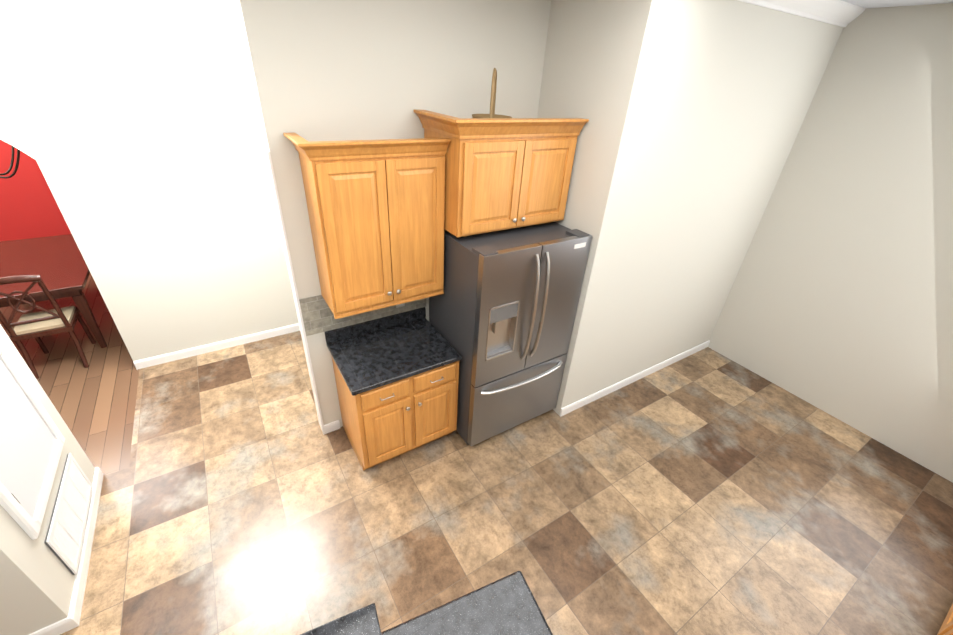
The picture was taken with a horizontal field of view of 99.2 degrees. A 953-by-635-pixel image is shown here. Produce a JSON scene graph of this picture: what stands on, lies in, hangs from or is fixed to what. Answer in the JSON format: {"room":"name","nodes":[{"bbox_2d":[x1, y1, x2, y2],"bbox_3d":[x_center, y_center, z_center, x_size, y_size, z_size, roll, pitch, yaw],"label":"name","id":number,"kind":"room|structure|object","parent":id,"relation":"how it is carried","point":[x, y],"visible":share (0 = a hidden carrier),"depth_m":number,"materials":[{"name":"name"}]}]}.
{"room":"kitchen","nodes":[
{"label":"kitchen","id":0,"kind":"room"},
{"bbox_2d":[0,273,952,634],"bbox_3d":[-4.803,0.511,4.011,14.000,0.050,13.560,-16,36,-29],"label":"floor","id":1,"kind":"structure","parent":0,"point":[706,491],"depth_m":3.01,"materials":[{"name":"tile"}]},
{"bbox_2d":[0,274,95,378],"bbox_3d":[-4.162,-0.005,3.878,0.430,1.050,0.524,-16,36,-29],"label":"dining chair","id":2,"kind":"object","parent":1,"relation":"on","point":[45,322],"visible":0.94,"depth_m":3.80,"materials":[{"name":"brown wood"}]},
{"bbox_2d":[0,234,106,347],"bbox_3d":[-4.769,-0.256,4.492,1.080,0.760,1.700,-16,36,-29],"label":"dining table","id":3,"kind":"object","parent":1,"relation":"on","point":[58,264],"visible":0.62,"depth_m":4.22,"materials":[{"name":"brown wood"}]},
{"bbox_2d":[330,353,458,470],"bbox_3d":[-0.653,0.644,3.345,0.810,0.875,0.628,-16,36,-29],"label":"base cabinet","id":4,"kind":"object","parent":1,"relation":"on","point":[387,422],"depth_m":3.08,"materials":[{"name":"brown wood"}]},
{"bbox_2d":[327,317,461,396],"bbox_3d":[-0.633,0.259,3.099,0.840,0.040,0.638,-16,36,-29],"label":"countertop","id":5,"kind":"structure","parent":4,"relation":"on","point":[366,361],"depth_m":3.03,"materials":[{"name":"black stone"}]},
{"bbox_2d":[429,222,591,445],"bbox_3d":[0.215,0.107,3.447,0.950,1.780,0.857,-16,36,-29],"label":"fridge","id":6,"kind":"object","parent":1,"relation":"on","point":[502,310],"visible":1,"depth_m":3.04,"materials":[{"name":"grey metal"}]},
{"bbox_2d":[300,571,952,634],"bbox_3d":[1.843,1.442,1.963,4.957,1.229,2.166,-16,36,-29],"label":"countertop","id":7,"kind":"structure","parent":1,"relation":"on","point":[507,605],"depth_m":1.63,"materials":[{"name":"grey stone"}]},
{"bbox_2d":[0,0,952,634],"bbox_3d":[-4.672,-0.955,3.158,14.140,3.350,13.540,-16,36,-29],"label":"wall","id":8,"kind":"structure","parent":0,"point":[764,192],"depth_m":3.26,"materials":[{"name":"white paint"}]},
{"bbox_2d":[0,343,64,539],"bbox_3d":[-2.434,0.312,1.983,0.058,1.540,0.760,-16,36,-29],"label":"closet door","id":9,"kind":"structure","parent":8,"relation":"in","point":[32,439],"depth_m":2.22,"materials":[{"name":"white wood"}]},
{"bbox_2d":[29,620,72,634],"bbox_3d":[-2.428,1.735,2.121,0.430,0.092,0.016,-16,36,-29],"label":"baseboard","id":10,"kind":"structure","parent":8,"relation":"attached to","point":[57,628],"depth_m":2.19,"materials":[{"name":"white wood"}]},
{"bbox_2d":[44,453,92,574],"bbox_3d":[-2.514,1.197,2.520,0.016,0.335,0.680,-16,36,-29],"label":"air vent","id":11,"kind":"object","parent":8,"relation":"in","point":[65,534],"visible":1,"depth_m":2.47,"materials":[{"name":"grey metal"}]},
{"bbox_2d":[61,467,103,627],"bbox_3d":[-2.514,1.421,2.627,0.016,0.092,1.115,-16,36,-29],"label":"baseboard","id":12,"kind":"structure","parent":8,"relation":"attached to","point":[71,621],"depth_m":2.52,"materials":[{"name":"white wood"}]},
{"bbox_2d":[133,323,299,368],"bbox_3d":[-2.663,0.269,4.498,1.800,0.092,0.016,-16,36,-29],"label":"baseboard","id":13,"kind":"structure","parent":8,"relation":"attached to","point":[186,353],"depth_m":4.39,"materials":[{"name":"white"}]},
{"bbox_2d":[263,147,323,427],"bbox_3d":[-1.293,-0.004,2.969,0.015,2.300,0.150,-16,36,-29],"label":"door frame","id":14,"kind":"structure","parent":8,"relation":"attached to","point":[285,245],"depth_m":2.75,"materials":[{"name":"white"}]},
{"bbox_2d":[318,418,336,426],"bbox_3d":[-1.230,0.860,3.682,0.396,0.092,0.016,-16,36,-29],"label":"baseboard","id":15,"kind":"structure","parent":8,"relation":"attached to","point":[326,425],"depth_m":3.51,"materials":[{"name":"white wood"}]},
{"bbox_2d":[291,129,446,320],"bbox_3d":[-0.646,-0.634,2.706,0.815,1.070,0.348,-16,36,-29],"label":"upper cabinet","id":16,"kind":"object","parent":8,"relation":"attached to","point":[383,214],"depth_m":2.53,"materials":[{"name":"brown wood"}]},
{"bbox_2d":[323,305,425,344],"bbox_3d":[-0.793,0.053,3.279,0.840,0.105,0.022,-16,36,-29],"label":"backsplash","id":17,"kind":"structure","parent":8,"relation":"attached to","point":[344,331],"depth_m":3.25,"materials":[{"name":"black stone"}]},
{"bbox_2d":[419,110,586,236],"bbox_3d":[0.171,-1.065,2.922,0.958,0.720,0.508,-16,36,-29],"label":"upper cabinet","id":18,"kind":"object","parent":8,"relation":"attached to","point":[503,173],"depth_m":2.67,"materials":[{"name":"brown wood"}]},
{"bbox_2d":[472,68,511,117],"bbox_3d":[0.013,-1.371,2.567,0.490,0.370,0.270,-16,36,-29],"label":"paper towel holder","id":19,"kind":"object","parent":18,"relation":"on","point":[492,114],"visible":0.42,"depth_m":2.58,"materials":[{"name":"brown wood"}]},
{"bbox_2d":[560,340,709,416],"bbox_3d":[1.829,0.610,4.418,2.440,0.092,0.016,-16,36,-29],"label":"baseboard","id":20,"kind":"structure","parent":8,"relation":"attached to","point":[631,379],"depth_m":4.29,"materials":[{"name":"white wood"}]},
{"bbox_2d":[738,0,865,26],"bbox_3d":[-1.797,-0.863,0.209,11.900,0.120,5.950,-16,36,-29],"label":"crown molding","id":21,"kind":"structure","parent":8,"relation":"attached to","point":[840,13],"depth_m":2.98,"materials":[{"name":"white"}]},
{"bbox_2d":[841,0,952,7],"bbox_3d":[-4.614,-2.400,2.235,14.000,0.080,13.560,-16,36,-29],"label":"ceiling","id":22,"kind":"structure","parent":0,"point":[876,3],"depth_m":2.97,"materials":[{"name":"white paint"}]},
{"bbox_2d":[0,146,19,178],"bbox_3d":[-4.645,-2.043,3.408,0.891,1.749,0.876,-16,36,-29],"label":"chandelier","id":23,"kind":"object","parent":22,"relation":"hanging from","point":[12,162],"visible":0.29,"depth_m":3.90,"materials":[{"name":"grey metal"}]}
]}

